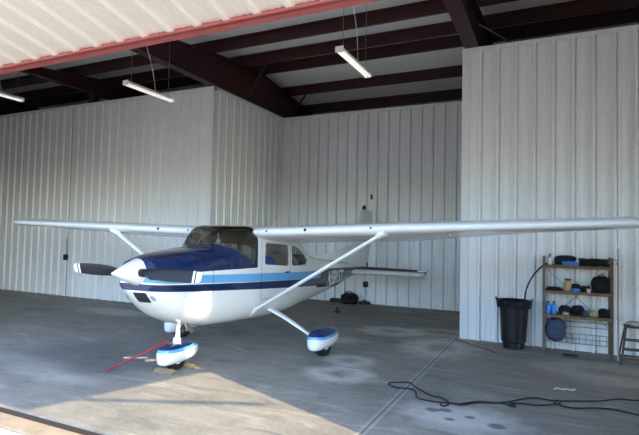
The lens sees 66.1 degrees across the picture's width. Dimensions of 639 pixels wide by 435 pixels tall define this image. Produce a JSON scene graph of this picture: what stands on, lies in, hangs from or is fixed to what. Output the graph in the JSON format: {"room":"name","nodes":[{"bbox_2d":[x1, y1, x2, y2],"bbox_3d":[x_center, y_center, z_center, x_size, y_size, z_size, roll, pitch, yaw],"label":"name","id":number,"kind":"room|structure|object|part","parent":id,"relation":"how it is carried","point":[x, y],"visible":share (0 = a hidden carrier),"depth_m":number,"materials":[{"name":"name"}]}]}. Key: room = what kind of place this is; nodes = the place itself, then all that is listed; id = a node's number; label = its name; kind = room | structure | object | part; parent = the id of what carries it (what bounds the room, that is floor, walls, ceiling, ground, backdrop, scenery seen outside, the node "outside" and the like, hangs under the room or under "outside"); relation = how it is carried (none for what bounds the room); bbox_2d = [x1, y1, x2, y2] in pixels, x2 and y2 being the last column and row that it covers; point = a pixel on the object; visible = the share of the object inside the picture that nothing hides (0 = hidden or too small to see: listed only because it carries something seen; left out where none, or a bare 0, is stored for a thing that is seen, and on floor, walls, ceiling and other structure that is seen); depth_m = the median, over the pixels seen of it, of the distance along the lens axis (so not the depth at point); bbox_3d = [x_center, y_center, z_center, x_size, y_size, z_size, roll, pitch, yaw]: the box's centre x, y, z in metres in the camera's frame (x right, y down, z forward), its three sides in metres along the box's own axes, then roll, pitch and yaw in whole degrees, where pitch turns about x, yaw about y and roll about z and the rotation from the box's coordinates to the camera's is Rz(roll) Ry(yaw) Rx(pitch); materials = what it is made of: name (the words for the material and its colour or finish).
{"room":"aircraft hangar","nodes":[
{"label":"aircraft hangar","id":0,"kind":"room"},
{"bbox_2d":[0,87,209,302],"bbox_3d":[-10.760,-0.509,15.847,17.960,5.470,0.128,0,-3,25],"label":"wall","id":1,"kind":"structure","parent":0,"point":[143,160],"depth_m":13.66,"materials":[{"name":"metal"}]},
{"bbox_2d":[0,100,41,114],"bbox_3d":[-10.876,-3.543,17.865,0.200,1.288,15.600,0,-3,25],"label":"roof beam","id":2,"kind":"structure","parent":1,"relation":"attached to","point":[6,107],"depth_m":17.62,"materials":[{"name":"red metal"}]},
{"bbox_2d":[63,238,67,259],"bbox_3d":[-7.260,0.898,14.042,0.130,0.630,0.078,0,-3,25],"label":"outlet box","id":3,"kind":"object","parent":1,"relation":"attached to","point":[65,256],"visible":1,"depth_m":14.02,"materials":[{"name":"black metal"}]},
{"bbox_2d":[65,108,73,295],"bbox_3d":[-7.186,-0.498,14.129,0.020,5.470,0.024,0,-3,25],"label":"trim","id":4,"kind":"structure","parent":1,"relation":"attached to","point":[73,108],"depth_m":14.12,"materials":[{"name":"metal"}]},
{"bbox_2d":[0,86,216,117],"bbox_3d":[-10.679,-3.211,15.963,17.990,0.082,0.155,0,-3,25],"label":"trim","id":5,"kind":"structure","parent":1,"relation":"attached to","point":[211,87],"depth_m":13.53,"materials":[{"name":"paint"}]},
{"bbox_2d":[206,87,216,243],"bbox_3d":[-2.676,-0.482,12.017,0.130,5.470,0.130,0,-3,25],"label":"trim","id":6,"kind":"structure","parent":1,"relation":"attached to","point":[213,93],"depth_m":12.01,"materials":[{"name":"paint"}]},
{"bbox_2d":[212,90,282,262],"bbox_3d":[-1.924,-0.403,13.581,0.128,5.470,3.345,0,-3,25],"label":"wall","id":7,"kind":"structure","parent":0,"point":[249,140],"depth_m":13.37,"materials":[{"name":"metal"}]},
{"bbox_2d":[217,87,283,120],"bbox_3d":[-1.870,-3.107,13.691,0.135,0.082,3.345,0,-3,25],"label":"trim","id":8,"kind":"structure","parent":7,"relation":"attached to","point":[218,89],"depth_m":13.35,"materials":[{"name":"paint"}]},
{"bbox_2d":[129,40,312,117],"bbox_3d":[-1.877,-3.638,13.597,0.220,1.040,15.600,0,-3,25],"label":"roof beam","id":9,"kind":"structure","parent":8,"relation":"on","point":[237,78],"depth_m":12.42,"materials":[{"name":"red metal"}]},
{"bbox_2d":[246,58,268,97],"bbox_3d":[-1.642,-3.709,13.101,0.688,1.013,0.045,0,-3,25],"label":"brace","id":10,"kind":"object","parent":9,"relation":"attached to","point":[266,62],"visible":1,"depth_m":13.09,"materials":[{"name":"red metal"}]},
{"bbox_2d":[289,91,308,116],"bbox_3d":[-0.637,-3.501,15.217,0.685,0.815,0.045,0,-3,25],"label":"brace","id":11,"kind":"object","parent":9,"relation":"attached to","point":[305,95],"visible":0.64,"depth_m":15.20,"materials":[{"name":"red metal"}]},
{"bbox_2d":[0,289,638,434],"bbox_3d":[3.921,2.470,10.602,50.000,0.250,16.080,0,-3,25],"label":"floor","id":12,"kind":"structure","parent":0,"point":[260,375],"depth_m":6.40,"materials":[{"name":"concrete"}]},
{"bbox_2d":[0,407,102,434],"bbox_3d":[0.453,2.142,3.300,50.000,0.272,0.098,0,-3,25],"label":"trim","id":13,"kind":"structure","parent":12,"relation":"attached to","point":[3,410],"depth_m":4.78,"materials":[{"name":"grey metal"}]},
{"bbox_2d":[88,93,99,102],"bbox_3d":[-6.641,-0.673,14.214,0.240,5.850,0.200,0,-3,25],"label":"steel column","id":14,"kind":"structure","parent":12,"relation":"on","point":[92,97],"depth_m":14.27,"materials":[{"name":"brown metal"}]},
{"bbox_2d":[19,67,148,99],"bbox_3d":[-6.227,-3.877,15.065,0.200,0.638,7.500,0,-3,25],"label":"roof beam","id":15,"kind":"structure","parent":14,"relation":"on","point":[109,90],"depth_m":14.11,"materials":[{"name":"red metal"}]},
{"bbox_2d":[123,356,147,358],"bbox_3d":[-2.695,2.055,7.205,0.340,0.018,0.050,2,-2,-6],"label":"wood board","id":16,"kind":"object","parent":12,"relation":"on","point":[139,356],"visible":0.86,"depth_m":7.19,"materials":[{"name":"beige wood"}]},
{"bbox_2d":[105,340,169,371],"bbox_3d":[-2.425,1.843,6.572,0.831,0.390,0.196,2,-2,-10],"label":"bar","id":17,"kind":"object","parent":12,"relation":"on","point":[164,342],"visible":1,"depth_m":6.55,"materials":[{"name":"red metal"}]},
{"bbox_2d":[154,367,176,374],"bbox_3d":[-2.040,2.021,6.486,0.300,0.058,0.108,1,-2,19],"label":"chock","id":18,"kind":"object","parent":12,"relation":"on","point":[157,369],"visible":1,"depth_m":6.45,"materials":[{"name":"brown wood"}]},
{"bbox_2d":[182,363,194,368],"bbox_3d":[-1.800,2.037,6.759,0.160,0.058,0.108,0,-2,20],"label":"chock","id":19,"kind":"object","parent":12,"relation":"on","point":[186,365],"visible":0.95,"depth_m":6.73,"materials":[{"name":"brown wood"}]},
{"bbox_2d":[12,205,638,369],"bbox_3d":[-1.359,0.807,8.866,9.280,2.718,9.025,2,-2,-12],"label":"airplane","id":20,"kind":"object","parent":12,"relation":"on","point":[186,287],"visible":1,"depth_m":6.95,"materials":[{"name":"paint"}]},
{"bbox_3d":[-2.799,0.663,6.249,0.955,0.151,0.066,0,-3,26],"label":"propeller blade","id":21,"kind":"part","parent":20,"relation":"part of","materials":[{"name":"black paint"}]},
{"bbox_3d":[-1.761,0.674,5.744,0.955,0.151,0.066,0,-3,26],"label":"propeller blade","id":22,"kind":"part","parent":20,"relation":"part of","materials":[{"name":"black paint"}]},
{"bbox_3d":[-1.030,1.079,7.983,0.400,0.900,0.620,0,-3,26],"label":"seat","id":23,"kind":"part","parent":20,"relation":"part of","materials":[{"name":"blue fabric"}]},
{"bbox_3d":[-0.860,1.121,8.901,0.840,0.900,0.620,0,-3,26],"label":"seat","id":24,"kind":"part","parent":20,"relation":"part of","materials":[{"name":"beige fabric"}]},
{"bbox_3d":[-0.448,1.676,7.780,0.886,0.449,0.146,0,-3,26],"label":"landing gear leg","id":25,"kind":"part","parent":20,"relation":"part of","materials":[{"name":"white paint"}]},
{"bbox_2d":[330,298,340,302],"bbox_3d":[0.477,2.351,13.978,0.360,0.105,0.130,0,-3,25],"label":"tool case","id":26,"kind":"object","parent":12,"relation":"on","point":[331,299],"visible":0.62,"depth_m":13.93,"materials":[{"name":"black plastic"}]},
{"bbox_2d":[340,291,358,304],"bbox_3d":[0.840,2.220,13.651,0.531,0.362,0.366,0,-3,25],"label":"duffel bag","id":27,"kind":"object","parent":12,"relation":"on","point":[346,298],"visible":1,"depth_m":13.51,"materials":[{"name":"black fabric"}]},
{"bbox_2d":[358,300,369,304],"bbox_3d":[1.243,2.345,13.598,0.310,0.120,0.140,0,-3,25],"label":"charger","id":28,"kind":"object","parent":12,"relation":"on","point":[364,302],"visible":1,"depth_m":13.55,"materials":[{"name":"black plastic"}]},
{"bbox_2d":[388,382,638,415],"bbox_3d":[2.501,2.101,5.570,3.437,0.022,0.908,1,-2,9],"label":"extension cord","id":29,"kind":"object","parent":12,"relation":"on","point":[511,401],"visible":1,"depth_m":5.55,"materials":[{"name":"black rubber"}]},
{"bbox_2d":[495,296,532,349],"bbox_3d":[3.363,1.820,8.502,0.618,0.858,0.558,0,-3,25],"label":"trash can","id":30,"kind":"object","parent":12,"relation":"on","point":[513,311],"visible":0.99,"depth_m":8.32,"materials":[{"name":"black plastic"}]},
{"bbox_2d":[554,387,575,390],"bbox_3d":[3.048,2.134,6.098,0.250,0.017,0.070,1,-2,11],"label":"paper scrap","id":31,"kind":"object","parent":12,"relation":"on","point":[557,387],"visible":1,"depth_m":6.10,"materials":[{"name":"white paper"}]},
{"bbox_2d":[562,353,577,357],"bbox_3d":[4.043,2.224,7.920,0.240,0.035,0.060,0,-3,28],"label":"brush","id":32,"kind":"object","parent":12,"relation":"on","point":[564,354],"visible":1,"depth_m":7.90,"materials":[{"name":"black plastic"}]},
{"bbox_2d":[542,255,613,360],"bbox_3d":[4.254,1.453,8.126,1.016,1.600,0.451,0,-3,25],"label":"shelf rack","id":33,"kind":"object","parent":12,"relation":"on","point":[610,295],"visible":0.9,"depth_m":8.05,"materials":[{"name":"wood"}]},
{"bbox_2d":[524,263,552,300],"bbox_3d":[3.766,1.213,8.478,0.481,0.891,0.103,1,-2,4],"label":"hose","id":34,"kind":"object","parent":33,"relation":"hanging from","point":[540,267],"visible":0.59,"depth_m":8.50,"materials":[{"name":"black rubber"}]},
{"bbox_3d":[3.725,1.443,8.154,0.036,1.600,0.036,0,-3,25],"label":"post","id":35,"kind":"part","parent":33,"relation":"part of","materials":[{"name":"metal"}]},
{"bbox_2d":[545,301,550,313],"bbox_3d":[3.821,1.498,8.206,0.084,0.206,0.084,0,-3,25],"label":"bottle","id":36,"kind":"object","parent":33,"relation":"on","point":[547,306],"visible":1,"depth_m":8.17,"materials":[{"name":"blue plastic"}]},
{"bbox_2d":[547,254,551,264],"bbox_3d":[3.874,0.700,8.253,0.076,0.185,0.076,2,-2,-20],"label":"spray bottle","id":37,"kind":"object","parent":33,"relation":"on","point":[549,261],"visible":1,"depth_m":8.23,"materials":[{"name":"white plastic"}]},
{"bbox_2d":[546,286,560,289],"bbox_3d":[3.934,1.188,8.246,0.250,0.057,0.212,0,-3,25],"label":"cloth bundle","id":38,"kind":"object","parent":33,"relation":"on","point":[548,287],"visible":1,"depth_m":8.18,"materials":[{"name":"black fabric"}]},
{"bbox_2d":[551,301,556,313],"bbox_3d":[3.902,1.498,8.167,0.084,0.206,0.084,0,-3,25],"label":"bottle","id":39,"kind":"object","parent":33,"relation":"on","point":[553,307],"visible":1,"depth_m":8.13,"materials":[{"name":"blue plastic"}]},
{"bbox_2d":[545,317,566,341],"bbox_3d":[3.927,1.853,8.157,0.328,0.407,0.242,0,-3,25],"label":"backpack","id":40,"kind":"object","parent":33,"relation":"hanging from","point":[555,328],"visible":0.98,"depth_m":8.08,"materials":[{"name":"fabric"}]},
{"bbox_2d":[554,255,575,263],"bbox_3d":[4.136,0.713,8.260,0.338,0.155,0.236,0,-3,25],"label":"bag","id":41,"kind":"object","parent":33,"relation":"on","point":[561,258],"visible":0.7,"depth_m":8.20,"materials":[{"name":"blue fabric"}]},
{"bbox_2d":[558,305,571,313],"bbox_3d":[4.097,1.535,8.192,0.204,0.145,0.220,0,-3,25],"label":"cloth bundle","id":42,"kind":"object","parent":33,"relation":"on","point":[562,308],"visible":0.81,"depth_m":8.13,"materials":[{"name":"blue fabric"}]},
{"bbox_2d":[564,279,571,290],"bbox_3d":[4.096,1.111,8.094,0.108,0.202,0.108,0,-3,25],"label":"jar","id":43,"kind":"object","parent":33,"relation":"on","point":[567,283],"visible":1,"depth_m":8.06,"materials":[{"name":"beige plastic"}]},
{"bbox_2d":[561,261,578,265],"bbox_3d":[4.109,0.752,8.035,0.266,0.080,0.078,0,-3,25],"label":"rag","id":44,"kind":"object","parent":33,"relation":"on","point":[565,263],"visible":1,"depth_m":8.01,"materials":[{"name":"blue fabric"}]},
{"bbox_2d":[570,288,579,291],"bbox_3d":[4.163,1.179,7.987,0.142,0.064,0.085,0,-3,25],"label":"pouch","id":45,"kind":"object","parent":33,"relation":"on","point":[572,289],"visible":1,"depth_m":7.96,"materials":[{"name":"blue fabric"}]},
{"bbox_2d":[571,305,583,315],"bbox_3d":[4.259,1.524,8.095,0.190,0.167,0.228,0,-3,25],"label":"bag","id":46,"kind":"object","parent":33,"relation":"on","point":[576,309],"visible":0.9,"depth_m":8.03,"materials":[{"name":"black fabric"}]},
{"bbox_2d":[578,286,590,291],"bbox_3d":[4.332,1.164,8.025,0.193,0.099,0.145,0,-3,25],"label":"glove","id":47,"kind":"object","parent":33,"relation":"on","point":[582,288],"visible":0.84,"depth_m":7.99,"materials":[{"name":"black fabric"}]},
{"bbox_2d":[582,310,588,316],"bbox_3d":[4.298,1.550,7.932,0.101,0.104,0.105,0,-3,25],"label":"pouch","id":48,"kind":"object","parent":33,"relation":"on","point":[585,313],"visible":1,"depth_m":7.90,"materials":[{"name":"fabric"}]},
{"bbox_2d":[589,310,596,317],"bbox_3d":[4.405,1.546,7.903,0.124,0.112,0.161,0,-3,25],"label":"rag","id":49,"kind":"object","parent":33,"relation":"on","point":[592,313],"visible":1,"depth_m":7.85,"materials":[{"name":"beige fabric"}]},
{"bbox_2d":[578,258,609,266],"bbox_3d":[4.476,0.733,8.009,0.457,0.133,0.283,0,-3,25],"label":"coiled hose","id":50,"kind":"object","parent":33,"relation":"on","point":[582,261],"visible":0.99,"depth_m":7.91,"materials":[{"name":"black rubber"}]},
{"bbox_2d":[591,274,610,292],"bbox_3d":[4.573,1.065,7.965,0.302,0.297,0.311,0,-3,25],"label":"backpack","id":51,"kind":"object","parent":33,"relation":"on","point":[601,284],"visible":0.98,"depth_m":7.87,"materials":[{"name":"black fabric"}]},
{"bbox_2d":[598,308,609,317],"bbox_3d":[4.612,1.541,7.947,0.172,0.137,0.263,0,-3,25],"label":"cloth bundle","id":52,"kind":"object","parent":33,"relation":"on","point":[605,313],"visible":1,"depth_m":7.86,"materials":[{"name":"black fabric"}]},
{"bbox_3d":[4.782,1.464,8.095,0.036,1.600,0.036,0,-3,25],"label":"post","id":53,"kind":"part","parent":33,"relation":"part of","materials":[{"name":"metal"}]},
{"bbox_3d":[4.610,1.446,7.734,0.036,1.600,0.036,0,-3,25],"label":"post","id":54,"kind":"part","parent":33,"relation":"part of","materials":[{"name":"wood"}]},
{"bbox_2d":[617,249,618,360],"bbox_3d":[4.753,1.377,7.814,0.029,1.754,0.289,0,-3,32],"label":"metal pipe","id":55,"kind":"object","parent":12,"relation":"on","point":[617,249],"visible":1,"depth_m":7.80,"materials":[{"name":"metal"}]},
{"bbox_2d":[619,323,638,365],"bbox_3d":[4.923,1.950,7.486,0.624,0.594,0.436,0,-3,25],"label":"step stool","id":56,"kind":"object","parent":12,"relation":"on","point":[624,339],"visible":0.91,"depth_m":7.44,"materials":[{"name":"brown metal"}]},
{"bbox_3d":[4.743,1.968,7.711,0.029,0.569,0.205,1,-2,0],"label":"leg","id":57,"kind":"part","parent":56,"relation":"part of","materials":[{"name":"brown metal"}]},
{"bbox_3d":[4.623,1.946,7.458,0.167,0.589,0.042,2,-3,-27],"label":"leg","id":58,"kind":"part","parent":56,"relation":"part of","materials":[{"name":"brown wood"}]},
{"bbox_2d":[625,321,638,326],"bbox_3d":[4.914,1.621,7.460,0.480,0.060,0.288,0,-3,25],"label":"folded cloth","id":59,"kind":"object","parent":56,"relation":"on","point":[632,323],"visible":1,"depth_m":7.45,"materials":[{"name":"white fabric"}]},
{"bbox_2d":[0,0,638,114],"bbox_3d":[3.861,-3.911,10.897,49.800,1.160,16.380,0,-3,25],"label":"ceiling","id":60,"kind":"structure","parent":0,"point":[453,56],"depth_m":13.20,"materials":[{"name":"grey metal"}]},
{"bbox_2d":[0,82,23,101],"bbox_3d":[-7.352,-3.383,11.186,0.130,1.183,1.260,0,-3,25],"label":"strip light","id":61,"kind":"object","parent":60,"relation":"hanging from","point":[2,94],"visible":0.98,"depth_m":11.47,"materials":[{"name":"white metal"}]},
{"bbox_2d":[123,46,174,102],"bbox_3d":[-3.309,-3.183,9.677,0.130,1.523,1.260,0,-3,25],"label":"strip light","id":62,"kind":"object","parent":60,"relation":"hanging from","point":[128,83],"visible":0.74,"depth_m":9.58,"materials":[{"name":"white metal"}]},
{"bbox_2d":[0,0,518,89],"bbox_3d":[2.999,-4.102,9.199,49.300,0.260,0.150,0,-3,25],"label":"roof beam","id":63,"kind":"structure","parent":60,"relation":"attached to","point":[425,8],"depth_m":10.93,"materials":[{"name":"red metal"}]},
{"bbox_2d":[0,0,638,101],"bbox_3d":[3.668,-4.233,10.605,49.300,0.260,0.150,0,-3,25],"label":"roof beam","id":64,"kind":"structure","parent":60,"relation":"attached to","point":[576,7],"depth_m":11.55,"materials":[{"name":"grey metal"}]},
{"bbox_2d":[23,6,638,106],"bbox_3d":[4.011,-4.197,11.327,49.300,0.260,0.150,0,-3,25],"label":"roof beam","id":65,"kind":"structure","parent":60,"relation":"attached to","point":[627,15],"depth_m":12.11,"materials":[{"name":"red metal"}]},
{"bbox_2d":[335,3,371,77],"bbox_3d":[0.575,-3.171,7.832,0.130,1.523,1.260,0,-3,25],"label":"strip light","id":66,"kind":"object","parent":60,"relation":"hanging from","point":[340,50],"visible":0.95,"depth_m":7.74,"materials":[{"name":"white metal"}]},
{"bbox_3d":[0.532,-3.219,7.705,0.040,1.439,0.559,0,-3,25],"label":"power cord","id":67,"kind":"part","parent":66,"relation":"part of","materials":[{"name":"white plastic"}]},
{"bbox_2d":[282,65,461,95],"bbox_3d":[4.670,-3.925,12.718,49.300,0.260,0.150,0,-3,25],"label":"roof beam","id":68,"kind":"structure","parent":60,"relation":"attached to","point":[451,71],"depth_m":14.13,"materials":[{"name":"red metal"}]},
{"bbox_2d":[302,88,461,112],"bbox_3d":[5.288,-3.671,14.019,49.300,0.260,0.150,0,-3,25],"label":"roof beam","id":69,"kind":"structure","parent":60,"relation":"attached to","point":[450,94],"depth_m":15.51,"materials":[{"name":"red metal"}]},
{"bbox_2d":[280,102,461,310],"bbox_3d":[1.540,-0.318,13.814,6.205,5.470,0.128,0,-3,25],"label":"wall","id":70,"kind":"structure","parent":0,"point":[409,160],"depth_m":13.65,"materials":[{"name":"metal"}]},
{"bbox_2d":[363,281,367,298],"bbox_3d":[1.279,2.037,13.731,0.140,0.492,0.108,0,-3,25],"label":"outlet box","id":71,"kind":"object","parent":70,"relation":"attached to","point":[365,283],"visible":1,"depth_m":13.72,"materials":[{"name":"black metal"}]},
{"bbox_2d":[284,101,461,120],"bbox_3d":[1.607,-3.020,13.936,6.005,0.082,0.155,0,-3,25],"label":"trim","id":72,"kind":"structure","parent":70,"relation":"attached to","point":[453,102],"depth_m":13.86,"materials":[{"name":"paint"}]},
{"bbox_2d":[468,25,638,357],"bbox_3d":[13.986,-0.434,3.959,24.935,5.470,0.128,0,-3,25],"label":"wall","id":73,"kind":"structure","parent":0,"point":[554,126],"depth_m":8.62,"materials":[{"name":"metal"}]},
{"bbox_2d":[460,52,470,338],"bbox_3d":[2.769,-0.470,9.297,0.150,5.470,0.130,0,-3,25],"label":"trim","id":74,"kind":"structure","parent":73,"relation":"attached to","point":[466,59],"depth_m":9.24,"materials":[{"name":"paint"}]},
{"bbox_2d":[462,24,638,52],"bbox_3d":[14.039,-3.137,4.088,24.965,0.082,0.155,0,-3,25],"label":"trim","id":75,"kind":"structure","parent":73,"relation":"attached to","point":[631,27],"depth_m":8.70,"materials":[{"name":"paint"}]},
{"bbox_3d":[-9.682,-3.255,8.612,27.100,0.930,0.150,0,-3,25],"label":"wall header","id":76,"kind":"structure","parent":0,"visible":0},
{"bbox_2d":[0,0,379,74],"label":"door","id":77,"kind":"structure","parent":76,"relation":"in","point":[33,33],"depth_m":4.41,"materials":[{"name":"paint"}]},
{"bbox_3d":[3.522,-0.388,10.928,0.128,5.470,3.465,0,-3,25],"label":"wall","id":78,"kind":"structure","parent":0,"visible":0},
{"bbox_2d":[443,0,492,48],"bbox_3d":[3.674,-3.620,10.960,0.260,1.040,15.600,0,-3,25],"label":"roof beam","id":79,"kind":"structure","parent":78,"relation":"on","point":[465,15],"depth_m":8.89,"materials":[{"name":"red metal"}]},
{"bbox_2d":[478,23,510,41],"bbox_3d":[3.873,-3.539,9.919,1.587,0.520,0.024,2,-2,-19],"label":"rod","id":80,"kind":"object","parent":79,"relation":"attached to","point":[478,23],"visible":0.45,"depth_m":9.78,"materials":[{"name":"metal"}]},
{"label":"outside","id":81,"kind":"structure","parent":0,"visible":0},
{"bbox_2d":[0,427,23,434],"bbox_3d":[-13.359,1.395,-4.808,140.000,0.001,140.000,0,-3,25],"label":"ground","id":82,"kind":"structure","parent":81,"point":[3,431],"depth_m":4.56,"materials":[{"name":"white concrete"}]},
{"bbox_2d":[0,412,81,434],"bbox_3d":[0.384,1.997,3.153,50.000,0.028,0.200,0,-3,25],"label":"trim","id":83,"kind":"structure","parent":82,"relation":"on","point":[7,421],"depth_m":4.62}
]}

